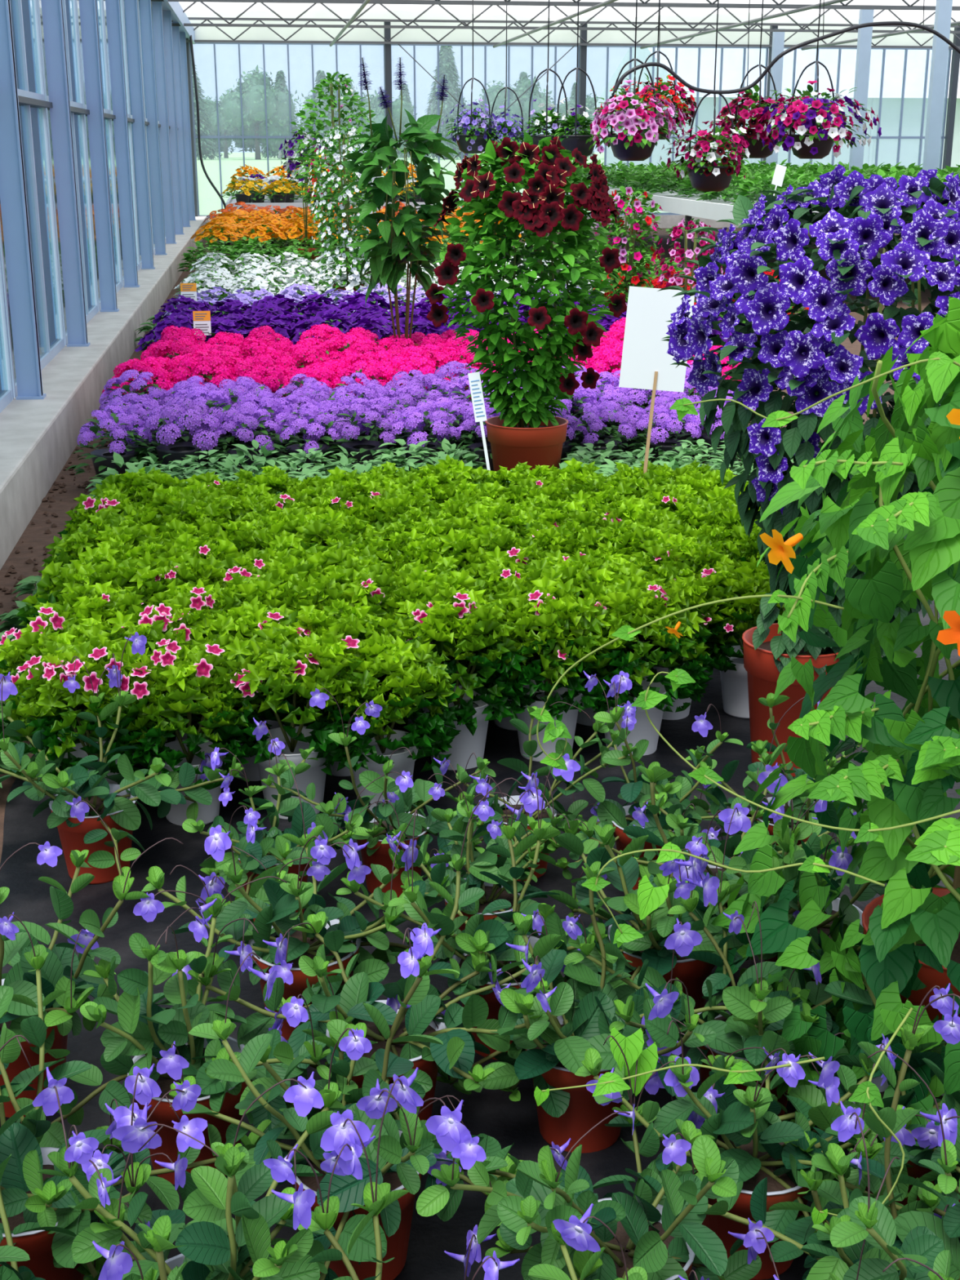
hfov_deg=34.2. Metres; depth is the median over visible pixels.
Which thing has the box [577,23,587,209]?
wall post
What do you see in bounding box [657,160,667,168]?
seedling
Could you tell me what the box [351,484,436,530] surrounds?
potted plant
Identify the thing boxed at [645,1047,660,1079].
flower
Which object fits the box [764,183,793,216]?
flower
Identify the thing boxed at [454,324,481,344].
petunia
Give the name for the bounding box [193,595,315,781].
potted plant
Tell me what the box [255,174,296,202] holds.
pansy
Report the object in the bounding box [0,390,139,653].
clod
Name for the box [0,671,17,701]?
flower
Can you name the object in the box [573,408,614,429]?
flower
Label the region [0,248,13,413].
window
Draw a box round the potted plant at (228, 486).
[169,471,239,496]
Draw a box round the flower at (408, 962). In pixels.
[397,946,426,978]
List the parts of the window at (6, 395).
glass pane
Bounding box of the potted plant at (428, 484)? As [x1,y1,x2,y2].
[364,471,451,510]
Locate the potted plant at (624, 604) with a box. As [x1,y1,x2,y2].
[557,573,714,755]
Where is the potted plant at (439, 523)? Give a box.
[373,506,473,541]
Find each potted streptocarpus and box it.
[0,631,249,884]
[0,837,183,1117]
[0,911,271,1279]
[0,1035,75,1279]
[16,864,337,1184]
[31,1027,372,1279]
[92,1066,602,1279]
[137,1215,519,1279]
[141,753,436,1039]
[156,923,524,1279]
[172,777,564,1148]
[182,717,413,921]
[253,688,495,897]
[336,753,682,1059]
[386,773,569,979]
[386,861,822,1153]
[416,1035,761,1279]
[427,702,644,885]
[528,1156,899,1279]
[548,761,856,1033]
[553,671,764,890]
[562,803,866,1121]
[574,696,849,958]
[574,910,913,1279]
[638,762,917,1013]
[646,939,959,1205]
[662,982,959,1279]
[684,693,872,857]
[822,1048,959,1241]
[882,1249,954,1279]
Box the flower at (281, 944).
[262,933,287,964]
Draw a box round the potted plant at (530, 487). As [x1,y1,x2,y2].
[503,475,572,506]
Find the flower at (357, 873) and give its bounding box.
[347,861,371,884]
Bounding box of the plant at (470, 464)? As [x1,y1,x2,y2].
[465,460,472,466]
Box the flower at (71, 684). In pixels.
[62,674,80,693]
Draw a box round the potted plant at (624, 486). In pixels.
[564,469,644,504]
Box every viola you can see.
[162,297,208,316]
[165,292,208,313]
[196,286,231,304]
[197,297,219,306]
[217,293,256,309]
[224,288,261,300]
[239,289,271,302]
[253,288,274,297]
[279,283,320,298]
[280,290,306,299]
[284,293,307,307]
[313,288,353,303]
[323,288,353,302]
[351,284,394,302]
[373,283,412,297]
[377,297,399,311]
[381,287,418,326]
[400,288,426,306]
[410,285,439,300]
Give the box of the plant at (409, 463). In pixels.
[364,450,426,471]
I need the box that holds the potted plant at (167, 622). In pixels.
[105,601,219,756]
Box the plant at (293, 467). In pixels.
[275,460,326,479]
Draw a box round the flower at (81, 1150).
[64,1130,99,1164]
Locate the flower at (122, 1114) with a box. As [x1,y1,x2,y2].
[113,1102,151,1128]
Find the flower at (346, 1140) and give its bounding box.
[320,1109,371,1160]
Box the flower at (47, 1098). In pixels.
[31,1066,74,1115]
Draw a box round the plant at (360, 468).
[343,462,377,474]
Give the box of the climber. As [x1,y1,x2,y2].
[278,130,328,266]
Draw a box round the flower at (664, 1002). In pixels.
[644,982,679,1020]
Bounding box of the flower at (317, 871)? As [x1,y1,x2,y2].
[306,860,331,880]
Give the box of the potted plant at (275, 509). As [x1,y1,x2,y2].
[234,493,326,548]
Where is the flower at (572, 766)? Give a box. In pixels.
[552,753,580,782]
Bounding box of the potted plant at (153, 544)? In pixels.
[69,535,164,566]
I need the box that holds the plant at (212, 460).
[173,449,240,482]
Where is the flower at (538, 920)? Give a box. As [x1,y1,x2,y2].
[521,908,544,935]
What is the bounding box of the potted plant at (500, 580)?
[446,558,568,730]
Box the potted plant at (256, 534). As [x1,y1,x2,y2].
[208,515,295,555]
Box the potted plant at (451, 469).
[411,454,499,488]
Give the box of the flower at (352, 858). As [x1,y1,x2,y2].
[342,838,368,870]
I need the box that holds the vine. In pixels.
[529,296,959,1224]
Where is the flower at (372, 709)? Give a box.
[364,699,382,717]
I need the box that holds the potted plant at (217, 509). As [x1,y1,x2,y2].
[146,488,246,534]
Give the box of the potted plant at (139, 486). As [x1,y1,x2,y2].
[89,466,182,505]
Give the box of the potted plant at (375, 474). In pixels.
[353,461,422,497]
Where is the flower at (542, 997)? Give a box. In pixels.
[536,986,557,1012]
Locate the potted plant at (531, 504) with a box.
[511,493,569,513]
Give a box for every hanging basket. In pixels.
[441,0,497,155]
[486,0,527,144]
[523,0,572,155]
[552,0,596,156]
[586,0,689,160]
[600,0,697,139]
[659,0,750,191]
[706,0,802,158]
[752,0,881,159]
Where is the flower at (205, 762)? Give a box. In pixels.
[200,751,222,768]
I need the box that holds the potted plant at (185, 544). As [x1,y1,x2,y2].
[154,530,244,562]
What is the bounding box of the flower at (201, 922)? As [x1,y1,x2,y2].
[195,897,217,927]
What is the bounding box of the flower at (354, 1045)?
[338,1028,372,1060]
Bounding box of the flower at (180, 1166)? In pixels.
[154,1153,187,1190]
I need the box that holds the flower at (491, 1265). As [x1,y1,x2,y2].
[482,1250,519,1279]
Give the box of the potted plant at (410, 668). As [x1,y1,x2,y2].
[304,629,461,812]
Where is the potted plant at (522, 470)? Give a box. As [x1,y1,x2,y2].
[486,461,552,493]
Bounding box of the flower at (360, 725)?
[351,715,370,734]
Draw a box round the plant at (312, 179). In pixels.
[305,147,334,261]
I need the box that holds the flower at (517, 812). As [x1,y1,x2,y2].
[505,804,523,821]
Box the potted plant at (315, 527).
[280,506,377,551]
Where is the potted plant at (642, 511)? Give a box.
[591,497,678,529]
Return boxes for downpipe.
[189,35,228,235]
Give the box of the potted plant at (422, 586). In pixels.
[377,564,488,724]
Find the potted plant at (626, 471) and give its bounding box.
[606,460,674,479]
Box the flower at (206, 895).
[197,893,223,905]
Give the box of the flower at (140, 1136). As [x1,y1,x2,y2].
[111,1102,161,1153]
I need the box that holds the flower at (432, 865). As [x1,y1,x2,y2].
[430,852,448,867]
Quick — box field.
[195,152,665,215]
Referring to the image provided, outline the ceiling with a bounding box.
[178,0,959,22]
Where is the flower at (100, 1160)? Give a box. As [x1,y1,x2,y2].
[80,1149,113,1182]
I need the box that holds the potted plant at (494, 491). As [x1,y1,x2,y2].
[434,477,515,505]
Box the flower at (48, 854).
[36,841,62,866]
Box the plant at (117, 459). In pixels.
[86,452,147,497]
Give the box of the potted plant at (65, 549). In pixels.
[37,514,164,573]
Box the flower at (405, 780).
[395,770,413,792]
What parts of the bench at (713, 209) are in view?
leg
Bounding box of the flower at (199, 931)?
[187,914,212,942]
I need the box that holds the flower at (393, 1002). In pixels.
[386,994,410,1013]
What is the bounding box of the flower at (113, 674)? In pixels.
[106,665,119,684]
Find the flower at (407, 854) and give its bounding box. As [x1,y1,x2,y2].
[395,839,417,871]
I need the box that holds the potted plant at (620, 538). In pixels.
[590,517,686,557]
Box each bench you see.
[225,194,433,213]
[564,182,913,268]
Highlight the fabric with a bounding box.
[0,600,959,1279]
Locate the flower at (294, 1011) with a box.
[280,995,308,1027]
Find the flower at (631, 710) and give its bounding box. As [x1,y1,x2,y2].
[617,700,635,717]
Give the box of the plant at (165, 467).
[159,459,210,479]
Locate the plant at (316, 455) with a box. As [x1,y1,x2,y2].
[277,448,341,475]
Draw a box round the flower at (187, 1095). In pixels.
[172,1080,201,1111]
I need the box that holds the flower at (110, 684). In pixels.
[106,674,122,688]
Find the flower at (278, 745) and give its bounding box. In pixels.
[267,737,285,755]
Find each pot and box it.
[0,978,67,1117]
[0,1146,84,1279]
[48,783,137,884]
[61,740,133,783]
[90,447,137,484]
[127,1036,247,1184]
[150,723,208,756]
[153,738,226,826]
[155,441,208,479]
[164,1253,253,1272]
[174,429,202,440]
[181,431,230,474]
[230,709,285,781]
[233,831,309,921]
[248,918,360,1039]
[253,725,326,819]
[282,429,311,455]
[285,443,330,475]
[293,1130,422,1279]
[297,248,317,266]
[310,435,346,475]
[325,1000,446,1120]
[327,746,351,776]
[333,283,364,293]
[340,440,387,471]
[352,729,417,812]
[356,811,429,897]
[361,434,401,466]
[402,440,445,471]
[407,681,460,724]
[422,684,492,770]
[444,877,527,931]
[452,934,539,1059]
[467,442,493,471]
[484,416,568,471]
[492,696,517,730]
[492,795,558,880]
[515,679,582,761]
[525,1015,624,1153]
[560,440,572,463]
[565,422,586,450]
[576,694,603,726]
[579,439,622,464]
[595,429,634,461]
[597,1197,695,1279]
[604,675,666,755]
[607,911,715,1033]
[611,804,685,890]
[618,418,661,457]
[648,438,687,465]
[648,654,691,719]
[653,426,691,457]
[671,415,706,455]
[690,1119,819,1279]
[697,1001,787,1121]
[705,858,732,949]
[720,644,749,718]
[742,622,839,776]
[750,796,818,854]
[764,897,863,1005]
[852,1075,959,1205]
[862,887,959,1044]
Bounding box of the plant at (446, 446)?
[422,437,487,469]
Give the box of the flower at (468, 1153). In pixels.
[451,1131,486,1169]
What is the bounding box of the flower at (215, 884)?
[198,871,225,900]
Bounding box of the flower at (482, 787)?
[475,774,493,797]
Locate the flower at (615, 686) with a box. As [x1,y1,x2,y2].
[603,679,619,697]
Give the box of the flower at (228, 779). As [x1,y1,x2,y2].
[218,772,233,788]
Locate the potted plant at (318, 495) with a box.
[282,481,355,511]
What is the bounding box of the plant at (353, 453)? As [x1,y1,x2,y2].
[320,444,377,475]
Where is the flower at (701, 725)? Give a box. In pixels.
[691,711,712,737]
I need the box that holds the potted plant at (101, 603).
[0,581,145,740]
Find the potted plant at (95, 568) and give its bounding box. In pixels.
[16,544,156,627]
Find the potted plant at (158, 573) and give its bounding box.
[121,550,226,606]
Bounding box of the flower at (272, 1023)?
[264,1006,282,1029]
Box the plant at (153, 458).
[136,451,187,479]
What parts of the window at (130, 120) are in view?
rail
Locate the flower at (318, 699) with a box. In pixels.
[309,688,328,709]
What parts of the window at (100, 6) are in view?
rail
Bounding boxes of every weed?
[0,600,27,641]
[0,631,16,703]
[0,717,33,788]
[9,573,42,599]
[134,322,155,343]
[146,311,166,328]
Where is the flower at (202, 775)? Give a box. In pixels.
[200,767,219,781]
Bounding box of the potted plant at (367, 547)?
[320,528,395,574]
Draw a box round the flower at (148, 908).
[133,892,164,922]
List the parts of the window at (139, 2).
glass pane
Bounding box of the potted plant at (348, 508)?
[321,496,377,546]
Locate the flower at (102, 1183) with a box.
[96,1173,121,1208]
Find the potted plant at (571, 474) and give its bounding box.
[542,457,615,492]
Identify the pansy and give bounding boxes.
[218,178,264,203]
[225,176,264,203]
[228,164,262,191]
[235,173,266,193]
[236,178,274,203]
[239,166,266,178]
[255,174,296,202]
[259,180,301,202]
[265,166,291,180]
[266,177,304,202]
[272,177,304,202]
[275,164,306,182]
[293,177,317,202]
[294,181,333,202]
[385,168,416,197]
[395,182,420,202]
[397,179,415,202]
[403,180,424,202]
[407,163,417,179]
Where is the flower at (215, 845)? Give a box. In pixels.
[204,824,231,862]
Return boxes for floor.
[0,227,959,862]
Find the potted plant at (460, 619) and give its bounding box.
[382,586,535,770]
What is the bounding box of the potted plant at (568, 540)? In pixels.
[524,519,603,662]
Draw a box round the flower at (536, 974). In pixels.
[520,958,545,993]
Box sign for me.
[618,286,694,476]
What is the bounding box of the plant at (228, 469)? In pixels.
[207,453,267,481]
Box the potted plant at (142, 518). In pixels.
[91,502,163,533]
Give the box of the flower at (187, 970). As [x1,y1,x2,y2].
[172,964,191,979]
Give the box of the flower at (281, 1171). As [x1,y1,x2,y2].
[262,1143,298,1184]
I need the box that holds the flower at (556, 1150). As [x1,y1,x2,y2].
[550,1137,571,1170]
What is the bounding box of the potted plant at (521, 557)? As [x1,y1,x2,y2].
[465,541,569,580]
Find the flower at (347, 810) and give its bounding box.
[333,792,349,814]
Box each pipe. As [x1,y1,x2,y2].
[328,0,370,46]
[493,0,617,48]
[640,0,848,48]
[801,21,959,50]
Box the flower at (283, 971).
[268,960,293,984]
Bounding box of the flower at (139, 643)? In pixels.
[124,631,146,654]
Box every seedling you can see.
[568,161,608,182]
[580,160,613,180]
[589,164,628,186]
[602,162,638,182]
[604,160,627,179]
[609,164,650,188]
[614,161,644,178]
[621,165,651,186]
[628,163,677,191]
[628,166,671,189]
[642,162,665,172]
[642,163,691,195]
[648,165,688,191]
[653,163,687,184]
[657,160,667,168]
[675,175,733,195]
[678,178,733,198]
[694,171,760,201]
[715,173,760,198]
[729,168,767,195]
[729,170,790,204]
[730,168,754,183]
[734,171,771,192]
[740,160,755,171]
[742,164,755,171]
[743,163,767,173]
[747,160,765,169]
[747,171,797,204]
[750,168,773,173]
[753,168,773,180]
[754,161,776,173]
[762,168,808,195]
[768,173,809,194]
[769,159,793,168]
[780,176,819,191]
[786,167,816,188]
[788,165,795,175]
[790,160,817,176]
[792,175,817,188]
[796,165,828,182]
[797,171,819,181]
[807,168,849,178]
[817,164,865,177]
[820,163,832,169]
[828,160,848,171]
[847,168,868,178]
[848,168,869,178]
[850,163,877,176]
[862,162,890,174]
[863,165,878,176]
[864,168,898,185]
[868,163,890,176]
[875,165,906,175]
[880,168,912,182]
[886,173,899,182]
[888,170,906,179]
[895,162,917,173]
[896,167,918,173]
[903,167,919,177]
[936,173,948,179]
[937,165,959,177]
[937,170,950,177]
[945,166,959,173]
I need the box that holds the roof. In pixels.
[184,7,954,46]
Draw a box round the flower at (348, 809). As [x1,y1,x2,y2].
[342,806,351,822]
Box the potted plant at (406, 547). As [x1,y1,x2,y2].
[375,528,453,572]
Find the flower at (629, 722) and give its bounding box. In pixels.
[621,713,636,730]
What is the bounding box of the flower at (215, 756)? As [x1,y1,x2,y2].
[210,746,228,770]
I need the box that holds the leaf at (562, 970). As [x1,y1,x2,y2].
[560,948,580,972]
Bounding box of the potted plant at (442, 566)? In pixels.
[391,555,480,685]
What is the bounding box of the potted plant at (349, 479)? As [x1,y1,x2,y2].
[302,466,368,497]
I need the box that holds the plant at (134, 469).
[124,461,178,476]
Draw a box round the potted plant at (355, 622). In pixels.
[282,598,401,776]
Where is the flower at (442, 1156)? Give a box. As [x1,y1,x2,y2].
[427,1149,462,1175]
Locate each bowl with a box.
[454,134,491,153]
[530,135,554,155]
[554,135,595,156]
[607,135,655,160]
[685,165,736,191]
[734,134,777,158]
[788,134,834,159]
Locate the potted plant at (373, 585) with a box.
[300,561,409,728]
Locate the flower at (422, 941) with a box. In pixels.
[409,923,441,955]
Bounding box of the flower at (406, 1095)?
[389,1066,423,1114]
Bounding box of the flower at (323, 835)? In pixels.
[306,822,327,841]
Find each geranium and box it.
[102,356,181,413]
[123,356,174,404]
[140,342,183,359]
[142,355,206,399]
[146,324,207,357]
[151,337,199,367]
[160,351,243,404]
[179,347,221,378]
[186,351,253,401]
[191,343,222,351]
[204,331,244,346]
[208,345,247,359]
[218,353,293,413]
[230,337,288,392]
[243,325,293,350]
[245,337,280,356]
[250,340,306,391]
[253,355,305,409]
[280,343,331,392]
[281,365,339,409]
[286,340,333,364]
[294,337,343,368]
[297,323,344,349]
[308,359,355,400]
[326,333,377,359]
[328,359,392,413]
[331,351,376,395]
[335,327,382,353]
[341,339,386,359]
[350,350,405,391]
[372,346,420,383]
[373,334,417,352]
[377,351,443,400]
[395,343,452,375]
[400,331,431,343]
[417,333,460,351]
[432,346,475,392]
[439,328,462,347]
[439,328,479,376]
[441,360,482,399]
[451,339,493,399]
[501,333,540,351]
[553,353,602,379]
[575,336,616,368]
[582,346,648,405]
[593,271,631,299]
[596,339,636,404]
[602,322,625,340]
[612,317,626,340]
[635,363,694,405]
[640,277,663,288]
[651,268,693,288]
[654,280,696,305]
[689,345,741,395]
[692,357,741,424]
[756,273,795,340]
[763,269,791,310]
[768,306,808,333]
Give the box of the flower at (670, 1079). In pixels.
[663,1056,699,1097]
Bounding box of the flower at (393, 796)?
[386,791,399,803]
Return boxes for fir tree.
[189,57,222,159]
[260,70,300,158]
[301,70,346,159]
[396,84,425,158]
[423,45,477,159]
[518,71,540,135]
[568,82,594,157]
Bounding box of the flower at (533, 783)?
[520,771,538,795]
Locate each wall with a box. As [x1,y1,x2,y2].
[0,215,207,569]
[207,214,740,228]
[593,47,959,174]
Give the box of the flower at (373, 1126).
[365,1124,375,1148]
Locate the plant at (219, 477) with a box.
[217,476,239,482]
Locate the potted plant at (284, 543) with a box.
[244,533,325,563]
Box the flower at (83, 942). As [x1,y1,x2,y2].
[66,928,99,953]
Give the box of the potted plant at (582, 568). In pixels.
[527,549,657,726]
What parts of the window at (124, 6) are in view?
glass pane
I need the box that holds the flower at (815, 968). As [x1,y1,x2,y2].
[803,961,822,984]
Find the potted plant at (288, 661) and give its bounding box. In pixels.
[208,623,385,819]
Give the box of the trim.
[161,0,195,43]
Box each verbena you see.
[65,404,161,484]
[91,368,169,431]
[92,391,166,448]
[111,400,186,471]
[128,389,185,436]
[133,397,230,479]
[154,389,225,440]
[158,386,241,474]
[164,375,217,427]
[169,382,232,429]
[202,376,284,448]
[204,405,287,469]
[223,390,304,462]
[224,380,271,420]
[233,384,280,431]
[262,394,331,455]
[271,402,342,475]
[275,373,328,414]
[288,381,346,435]
[289,400,361,475]
[320,382,392,439]
[322,397,407,471]
[332,372,388,420]
[353,395,415,466]
[355,382,408,434]
[377,384,451,462]
[381,369,443,409]
[385,401,466,471]
[393,373,462,427]
[410,396,477,455]
[426,360,483,420]
[432,374,493,459]
[451,404,500,471]
[458,392,498,449]
[459,379,489,411]
[508,369,574,411]
[548,385,605,450]
[549,404,588,463]
[555,375,620,440]
[561,364,603,417]
[565,369,631,429]
[567,400,641,464]
[583,391,647,461]
[595,370,649,426]
[606,386,675,457]
[616,388,675,422]
[626,402,706,465]
[632,391,705,457]
[639,363,697,407]
[654,376,717,455]
[674,361,733,423]
[684,392,754,471]
[693,390,755,439]
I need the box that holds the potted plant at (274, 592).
[213,565,319,616]
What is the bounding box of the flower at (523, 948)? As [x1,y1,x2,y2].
[506,939,529,970]
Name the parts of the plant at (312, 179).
pot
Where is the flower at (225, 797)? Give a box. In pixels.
[218,787,235,806]
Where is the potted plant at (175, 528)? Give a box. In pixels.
[146,516,222,545]
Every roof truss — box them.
[151,0,959,10]
[171,0,959,33]
[186,17,959,48]
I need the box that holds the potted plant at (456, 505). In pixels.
[429,491,513,522]
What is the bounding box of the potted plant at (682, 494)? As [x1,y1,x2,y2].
[633,483,715,512]
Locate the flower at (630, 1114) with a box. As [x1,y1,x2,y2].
[613,1103,635,1135]
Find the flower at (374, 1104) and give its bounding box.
[355,1078,397,1119]
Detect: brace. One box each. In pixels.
[398,44,500,142]
[440,45,574,170]
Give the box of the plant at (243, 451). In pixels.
[224,439,301,481]
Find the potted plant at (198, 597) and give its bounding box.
[147,578,243,614]
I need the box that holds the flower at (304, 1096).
[283,1071,324,1116]
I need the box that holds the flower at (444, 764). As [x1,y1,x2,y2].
[433,757,449,775]
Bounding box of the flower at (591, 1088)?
[585,1067,622,1106]
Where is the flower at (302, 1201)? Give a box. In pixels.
[271,1182,315,1230]
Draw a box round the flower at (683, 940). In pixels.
[663,918,702,956]
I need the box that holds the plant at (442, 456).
[421,452,475,466]
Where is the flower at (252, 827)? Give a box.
[245,820,266,843]
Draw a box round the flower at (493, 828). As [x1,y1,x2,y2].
[486,819,502,839]
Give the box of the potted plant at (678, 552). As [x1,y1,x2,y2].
[622,529,742,645]
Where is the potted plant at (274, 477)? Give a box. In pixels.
[233,465,314,497]
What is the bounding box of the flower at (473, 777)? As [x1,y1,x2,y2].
[469,774,480,780]
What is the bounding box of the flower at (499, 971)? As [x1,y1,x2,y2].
[488,962,511,989]
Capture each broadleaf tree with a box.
[199,92,235,158]
[215,64,300,159]
[297,71,371,157]
[357,89,417,154]
[456,97,484,158]
[478,73,553,143]
[555,91,604,133]
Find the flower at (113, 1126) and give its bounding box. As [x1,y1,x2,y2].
[105,1102,126,1138]
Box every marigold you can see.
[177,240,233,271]
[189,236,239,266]
[190,222,243,267]
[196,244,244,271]
[198,216,247,255]
[203,208,235,251]
[204,222,255,268]
[206,212,248,252]
[207,222,239,253]
[209,213,261,254]
[217,208,255,245]
[217,213,257,249]
[224,201,257,239]
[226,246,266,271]
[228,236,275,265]
[235,208,278,248]
[235,222,283,257]
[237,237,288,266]
[238,221,290,262]
[242,217,287,254]
[243,204,271,217]
[250,213,288,253]
[252,217,308,266]
[257,222,291,259]
[261,204,288,244]
[274,240,312,259]
[275,205,302,245]
[275,207,311,246]
[275,217,330,270]
[276,237,321,266]
[276,249,311,267]
[278,212,319,245]
[279,220,326,252]
[287,215,327,248]
[297,222,337,252]
[308,244,345,264]
[320,226,364,257]
[324,213,350,243]
[329,242,360,269]
[395,200,408,215]
[425,235,444,244]
[428,222,464,249]
[431,212,467,242]
[435,237,466,251]
[444,222,479,251]
[446,226,483,253]
[453,211,479,244]
[454,215,484,245]
[478,217,523,253]
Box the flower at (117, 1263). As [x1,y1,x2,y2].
[92,1240,133,1279]
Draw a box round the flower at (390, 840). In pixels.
[386,831,401,854]
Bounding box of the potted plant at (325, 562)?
[284,543,390,587]
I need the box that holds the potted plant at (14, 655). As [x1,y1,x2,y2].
[0,606,115,760]
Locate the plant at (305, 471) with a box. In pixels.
[286,467,327,481]
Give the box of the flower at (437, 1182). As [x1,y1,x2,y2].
[435,1178,446,1186]
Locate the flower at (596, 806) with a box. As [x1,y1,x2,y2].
[590,802,599,816]
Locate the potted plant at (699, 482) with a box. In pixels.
[626,467,713,497]
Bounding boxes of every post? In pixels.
[0,0,46,399]
[40,0,90,346]
[79,0,119,311]
[105,0,139,287]
[124,0,155,269]
[139,0,167,254]
[151,1,176,244]
[162,10,184,234]
[171,22,191,226]
[179,31,195,220]
[186,38,197,216]
[383,22,392,172]
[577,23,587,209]
[763,25,777,164]
[765,28,785,164]
[848,9,874,170]
[922,0,952,173]
[942,27,959,168]
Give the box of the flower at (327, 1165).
[320,1150,346,1176]
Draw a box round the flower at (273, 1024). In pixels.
[268,1018,288,1043]
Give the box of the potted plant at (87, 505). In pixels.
[57,488,152,537]
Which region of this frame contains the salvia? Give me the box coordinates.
[334,57,458,352]
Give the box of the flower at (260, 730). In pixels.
[252,717,268,740]
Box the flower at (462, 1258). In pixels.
[444,1250,471,1276]
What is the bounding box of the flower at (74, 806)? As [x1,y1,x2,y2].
[65,795,89,822]
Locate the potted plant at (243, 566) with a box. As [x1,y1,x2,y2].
[214,550,295,594]
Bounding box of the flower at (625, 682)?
[610,671,631,693]
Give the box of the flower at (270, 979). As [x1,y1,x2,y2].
[248,965,277,1000]
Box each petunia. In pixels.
[134,320,184,353]
[149,315,197,342]
[152,293,194,323]
[153,313,213,353]
[159,308,182,322]
[171,306,212,319]
[173,270,222,298]
[173,276,227,298]
[179,299,222,316]
[183,266,227,290]
[189,252,239,281]
[193,263,226,279]
[195,255,239,283]
[195,270,239,301]
[197,318,248,344]
[201,266,235,288]
[201,277,241,301]
[208,298,244,315]
[209,312,261,342]
[210,306,248,329]
[210,316,227,344]
[219,302,265,329]
[226,276,277,297]
[229,272,267,293]
[230,252,274,279]
[231,260,268,277]
[233,314,257,334]
[235,266,278,291]
[240,264,288,294]
[241,276,281,295]
[242,302,293,329]
[242,317,295,344]
[243,261,279,283]
[244,253,281,282]
[250,295,293,318]
[262,293,306,320]
[268,309,319,340]
[269,251,311,281]
[271,262,315,294]
[273,274,307,295]
[273,312,302,334]
[275,260,315,284]
[276,279,321,296]
[279,271,329,293]
[285,259,324,286]
[286,316,344,344]
[292,293,338,314]
[293,257,322,282]
[297,305,326,320]
[301,271,326,294]
[311,251,342,274]
[311,312,353,349]
[313,304,339,317]
[315,306,355,323]
[316,271,346,292]
[318,269,342,292]
[320,257,359,292]
[320,263,346,282]
[322,252,354,281]
[324,273,376,298]
[335,291,359,317]
[337,298,377,317]
[344,317,394,342]
[346,291,395,330]
[349,310,390,341]
[355,308,400,331]
[362,316,402,338]
[373,277,417,306]
[386,278,422,300]
[386,299,412,324]
[386,306,427,333]
[400,302,431,333]
[402,267,415,278]
[404,320,448,342]
[408,315,454,337]
[411,270,455,297]
[415,277,453,297]
[417,293,453,304]
[424,131,626,471]
[443,307,459,324]
[447,297,471,322]
[452,311,498,330]
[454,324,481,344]
[514,291,533,306]
[518,298,546,318]
[518,310,527,321]
[565,280,593,293]
[587,280,607,301]
[587,304,619,324]
[595,311,626,328]
[600,322,612,333]
[657,164,959,776]
[710,328,731,342]
[716,316,732,340]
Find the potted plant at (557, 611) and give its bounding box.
[469,575,627,761]
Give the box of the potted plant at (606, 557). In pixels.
[562,547,642,599]
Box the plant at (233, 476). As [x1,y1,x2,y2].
[225,466,258,480]
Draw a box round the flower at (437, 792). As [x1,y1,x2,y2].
[427,782,444,800]
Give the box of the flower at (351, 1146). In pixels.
[336,1133,376,1179]
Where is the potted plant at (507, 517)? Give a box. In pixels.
[449,500,540,538]
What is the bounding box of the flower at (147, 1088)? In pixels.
[124,1063,161,1105]
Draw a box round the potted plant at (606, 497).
[569,486,635,516]
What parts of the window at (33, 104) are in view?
rail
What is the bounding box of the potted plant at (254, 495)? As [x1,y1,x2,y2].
[223,483,289,520]
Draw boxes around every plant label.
[180,283,196,301]
[192,311,211,335]
[467,371,490,470]
[771,164,786,195]
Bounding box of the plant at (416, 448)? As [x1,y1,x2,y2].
[370,439,435,471]
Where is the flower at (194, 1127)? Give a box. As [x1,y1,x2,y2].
[171,1115,207,1152]
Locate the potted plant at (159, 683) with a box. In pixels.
[108,638,269,826]
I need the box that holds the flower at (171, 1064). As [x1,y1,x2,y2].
[156,1040,189,1079]
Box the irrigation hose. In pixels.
[608,0,959,98]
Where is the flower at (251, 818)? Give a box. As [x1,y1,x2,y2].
[243,807,260,826]
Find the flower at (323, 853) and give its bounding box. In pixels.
[310,837,336,865]
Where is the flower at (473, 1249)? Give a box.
[466,1224,496,1265]
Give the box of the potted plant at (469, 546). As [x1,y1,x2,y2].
[435,518,530,571]
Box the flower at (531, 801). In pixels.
[519,786,544,813]
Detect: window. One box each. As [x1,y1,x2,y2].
[0,0,65,397]
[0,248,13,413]
[37,0,98,345]
[75,0,122,311]
[102,0,140,286]
[122,0,153,268]
[137,0,160,254]
[151,1,170,243]
[188,42,386,217]
[391,44,579,208]
[586,45,768,215]
[783,47,952,168]
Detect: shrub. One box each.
[286,71,381,262]
[306,121,382,293]
[595,186,662,305]
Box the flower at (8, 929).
[0,911,18,940]
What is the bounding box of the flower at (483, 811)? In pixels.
[472,799,494,821]
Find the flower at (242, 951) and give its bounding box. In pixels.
[224,941,253,972]
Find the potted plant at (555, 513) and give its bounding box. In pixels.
[518,497,604,533]
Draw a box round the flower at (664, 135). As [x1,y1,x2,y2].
[640,117,675,139]
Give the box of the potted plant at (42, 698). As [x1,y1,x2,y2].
[2,632,177,784]
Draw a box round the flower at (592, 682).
[583,671,597,692]
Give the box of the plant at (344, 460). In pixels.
[320,453,359,475]
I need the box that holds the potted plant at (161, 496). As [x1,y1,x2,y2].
[146,478,235,529]
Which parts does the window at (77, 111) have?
rail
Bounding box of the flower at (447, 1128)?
[425,1099,472,1151]
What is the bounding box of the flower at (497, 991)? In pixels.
[492,982,511,1006]

